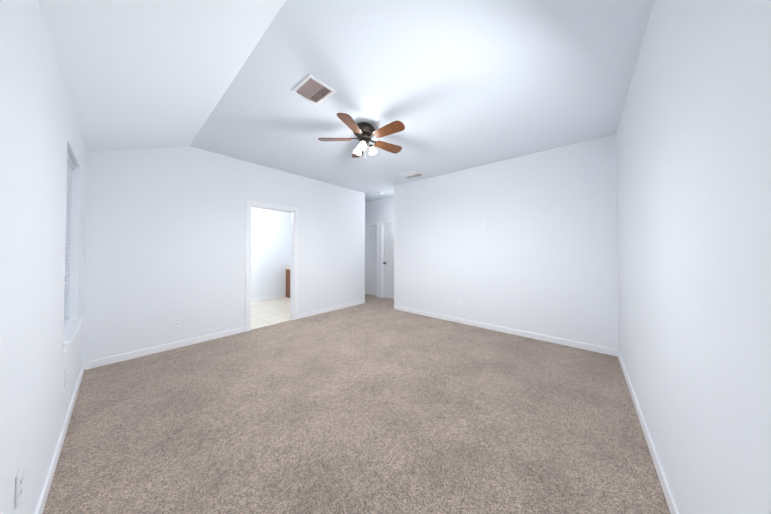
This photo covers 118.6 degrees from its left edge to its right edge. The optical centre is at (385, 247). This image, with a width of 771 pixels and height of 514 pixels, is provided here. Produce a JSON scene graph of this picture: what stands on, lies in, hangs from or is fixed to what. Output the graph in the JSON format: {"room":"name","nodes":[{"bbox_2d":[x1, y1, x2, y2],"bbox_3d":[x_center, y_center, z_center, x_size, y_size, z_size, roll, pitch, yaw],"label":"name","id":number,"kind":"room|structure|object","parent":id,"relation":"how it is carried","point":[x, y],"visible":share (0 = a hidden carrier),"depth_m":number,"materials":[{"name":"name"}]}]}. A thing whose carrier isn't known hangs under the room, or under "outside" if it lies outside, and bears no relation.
{"room":"empty bedroom","nodes":[
{"label":"empty bedroom","id":0,"kind":"room"},
{"bbox_2d":[0,0,86,513],"bbox_3d":[-1.617,0.114,0.990,4.640,2.365,0.120,-1,-1,41],"label":"wall","id":1,"kind":"structure","parent":0,"point":[40,136],"depth_m":1.00,"materials":[{"name":"white paint"}]},
{"bbox_2d":[15,466,22,508],"bbox_3d":[-1.394,0.909,0.870,0.072,0.117,0.011,-1,-1,41],"label":"electrical outlet","id":2,"kind":"object","parent":1,"relation":"attached to","point":[18,486],"visible":0.98,"depth_m":0.86,"materials":[{"name":"white plastic"}]},
{"bbox_2d":[34,363,84,513],"bbox_3d":[-1.573,1.254,1.024,4.400,0.085,0.013,-1,-1,41],"label":"baseboard","id":3,"kind":"structure","parent":1,"relation":"attached to","point":[41,502],"depth_m":1.38,"materials":[{"name":"white paint"}]},
{"bbox_2d":[64,368,66,387],"bbox_3d":[-2.273,0.925,1.626,0.072,0.117,0.011,-1,-1,41],"label":"electrical outlet","id":4,"kind":"object","parent":1,"relation":"attached to","point":[65,378],"visible":1,"depth_m":1.61,"materials":[{"name":"white plastic"}]},
{"bbox_2d":[63,317,83,353],"bbox_3d":[-2.511,0.680,1.806,0.870,0.087,0.107,-1,-1,41],"label":"window sill","id":5,"kind":"structure","parent":1,"relation":"attached to","point":[71,327],"depth_m":1.75,"materials":[{"name":"white paint"}]},
{"bbox_2d":[83,146,364,362],"bbox_3d":[-1.923,-0.018,4.104,0.120,2.720,4.200,-1,-1,41],"label":"wall","id":6,"kind":"structure","parent":0,"point":[165,236],"depth_m":3.11,"materials":[{"name":"white paint"}]},
{"bbox_2d":[85,327,244,369],"bbox_3d":[-2.730,1.284,3.043,0.013,0.085,1.542,-1,-1,41],"label":"baseboard","id":7,"kind":"structure","parent":6,"relation":"attached to","point":[129,355],"depth_m":2.88,"materials":[{"name":"white paint"}]},
{"bbox_2d":[173,317,179,326],"bbox_3d":[-2.758,0.981,3.021,0.011,0.117,0.072,-1,-1,41],"label":"electrical outlet","id":8,"kind":"object","parent":6,"relation":"attached to","point":[176,321],"visible":1,"depth_m":3.02,"materials":[{"name":"white plastic"}]},
{"bbox_2d":[245,200,297,331],"bbox_3d":[-1.984,0.293,4.016,0.136,2.095,0.885,-1,-1,41],"label":"door frame","id":9,"kind":"structure","parent":6,"relation":"attached to","point":[293,211],"depth_m":4.04,"materials":[{"name":"white paint"}]},
{"bbox_2d":[298,300,364,318],"bbox_3d":[-1.077,1.312,4.966,0.013,0.085,1.760,-1,-1,41],"label":"baseboard","id":10,"kind":"structure","parent":6,"relation":"attached to","point":[312,313],"depth_m":4.83,"materials":[{"name":"white paint"}]},
{"bbox_2d":[251,207,290,298],"bbox_3d":[-3.337,0.087,5.832,0.120,2.560,3.180,-1,-1,41],"label":"wall","id":11,"kind":"structure","parent":0,"point":[270,244],"depth_m":6.05,"materials":[{"name":"white paint"}]},
{"bbox_2d":[251,294,284,301],"bbox_3d":[-3.561,1.315,5.452,0.013,0.085,2.340,-1,-1,41],"label":"baseboard","id":12,"kind":"structure","parent":11,"relation":"attached to","point":[267,298],"depth_m":5.99,"materials":[{"name":"white paint"}]},
{"bbox_2d":[251,297,291,329],"bbox_3d":[-2.511,1.404,5.102,2.300,0.104,3.419,-1,-1,41],"label":"floor","id":13,"kind":"structure","parent":0,"point":[264,313],"depth_m":4.75,"materials":[{"name":"white tile"}]},
{"bbox_2d":[285,265,289,297],"bbox_3d":[-2.288,0.924,6.464,0.620,0.895,0.824,-1,-1,41],"label":"bathroom vanity","id":14,"kind":"object","parent":13,"relation":"on","point":[287,267],"visible":0.1,"depth_m":6.27,"materials":[{"name":"brown wood"}]},
{"bbox_2d":[38,0,653,201],"bbox_3d":[-0.382,-1.248,3.292,5.740,0.525,5.190,-1,-1,41],"label":"ceiling","id":15,"kind":"structure","parent":0,"point":[454,85],"depth_m":1.81,"materials":[{"name":"white paint"}]},
{"bbox_2d":[292,74,335,104],"bbox_3d":[-0.643,-1.398,2.054,0.300,0.021,0.265,-1,-1,41],"label":"ceiling vent","id":16,"kind":"object","parent":15,"relation":"in","point":[311,88],"visible":1,"depth_m":2.04,"materials":[{"name":"white metal"}]},
{"bbox_2d":[318,113,404,157],"bbox_3d":[-0.212,-1.218,2.611,0.993,0.364,1.016,-1,-1,41],"label":"ceiling fan","id":17,"kind":"object","parent":15,"relation":"hanging from","point":[364,133],"visible":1,"depth_m":2.54,"materials":[{"name":"brown wood"}]},
{"bbox_2d":[398,170,423,178],"bbox_3d":[0.482,-1.365,4.298,0.360,0.021,0.360,-1,-1,41],"label":"ceiling vent","id":18,"kind":"object","parent":15,"relation":"in","point":[410,174],"visible":0.98,"depth_m":4.26,"materials":[{"name":"white metal"}]},
{"bbox_2d":[43,294,670,513],"bbox_3d":[-0.382,1.379,3.253,5.740,0.100,5.190,-1,-1,41],"label":"floor carpet","id":19,"kind":"object","parent":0,"point":[373,404],"visible":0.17,"depth_m":1.66,"materials":[{"name":"beige carpet"}]},
{"bbox_2d":[365,197,393,293],"bbox_3d":[-0.049,0.014,6.330,2.260,2.720,0.120,-1,-1,41],"label":"wall","id":20,"kind":"structure","parent":0,"point":[379,210],"depth_m":6.36,"materials":[{"name":"white paint"}]},
{"bbox_2d":[365,226,375,294],"bbox_3d":[-0.468,0.368,6.719,0.676,2.000,0.041,-1,-1,34],"label":"hall door","id":21,"kind":"structure","parent":20,"relation":"in","point":[370,260],"depth_m":6.68,"materials":[{"name":"white paint"}]},
{"bbox_2d":[365,222,377,296],"bbox_3d":[-0.487,0.332,6.691,0.850,2.095,0.136,-1,-1,41],"label":"door frame","id":22,"kind":"structure","parent":20,"relation":"attached to","point":[371,224],"depth_m":6.39,"materials":[{"name":"white paint"}]},
{"bbox_2d":[380,220,393,297],"bbox_3d":[0.226,0.323,6.078,0.890,2.095,0.136,-1,-1,41],"label":"door frame","id":23,"kind":"structure","parent":20,"relation":"attached to","point":[381,253],"depth_m":6.28,"materials":[{"name":"white paint"}]},
{"bbox_2d":[383,223,393,298],"bbox_3d":[0.201,0.358,6.048,0.716,2.000,0.105,-1,-1,41],"label":"hall door","id":24,"kind":"structure","parent":20,"relation":"in","point":[388,260],"depth_m":6.17,"materials":[{"name":"white paint"}]},
{"bbox_2d":[394,134,618,349],"bbox_3d":[1.593,-0.021,3.930,3.600,2.720,0.120,-1,-1,41],"label":"wall","id":25,"kind":"structure","parent":0,"point":[538,254],"depth_m":3.45,"materials":[{"name":"white paint"}]},
{"bbox_2d":[394,305,617,356],"bbox_3d":[1.504,1.296,3.899,3.480,0.085,0.013,-1,-1,41],"label":"baseboard","id":26,"kind":"structure","parent":25,"relation":"attached to","point":[590,347],"depth_m":3.43,"materials":[{"name":"white paint"}]},
{"bbox_2d":[616,0,770,513],"bbox_3d":[1.505,-0.061,1.158,0.120,2.720,4.200,-1,-1,41],"label":"wall","id":27,"kind":"structure","parent":0,"point":[693,155],"depth_m":0.83,"materials":[{"name":"white paint"}]},
{"bbox_2d":[618,350,679,513],"bbox_3d":[1.455,1.256,1.182,0.013,0.085,4.174,-1,-1,41],"label":"baseboard","id":28,"kind":"structure","parent":27,"relation":"attached to","point":[669,497],"depth_m":1.40,"materials":[{"name":"white paint"}]},
{"bbox_3d":[-2.558,-0.043,1.762,0.790,1.400,0.030,-1,-1,41],"label":"window","id":29,"kind":"structure","parent":0,"visible":0},
{"bbox_2d":[64,153,74,325],"bbox_3d":[-2.532,-0.055,1.792,0.774,1.366,0.040,-1,-1,41],"label":"window blinds","id":30,"kind":"object","parent":29,"relation":"attached to","point":[70,166],"visible":0.33,"depth_m":1.96,"materials":[{"name":"white plastic"}]}
]}

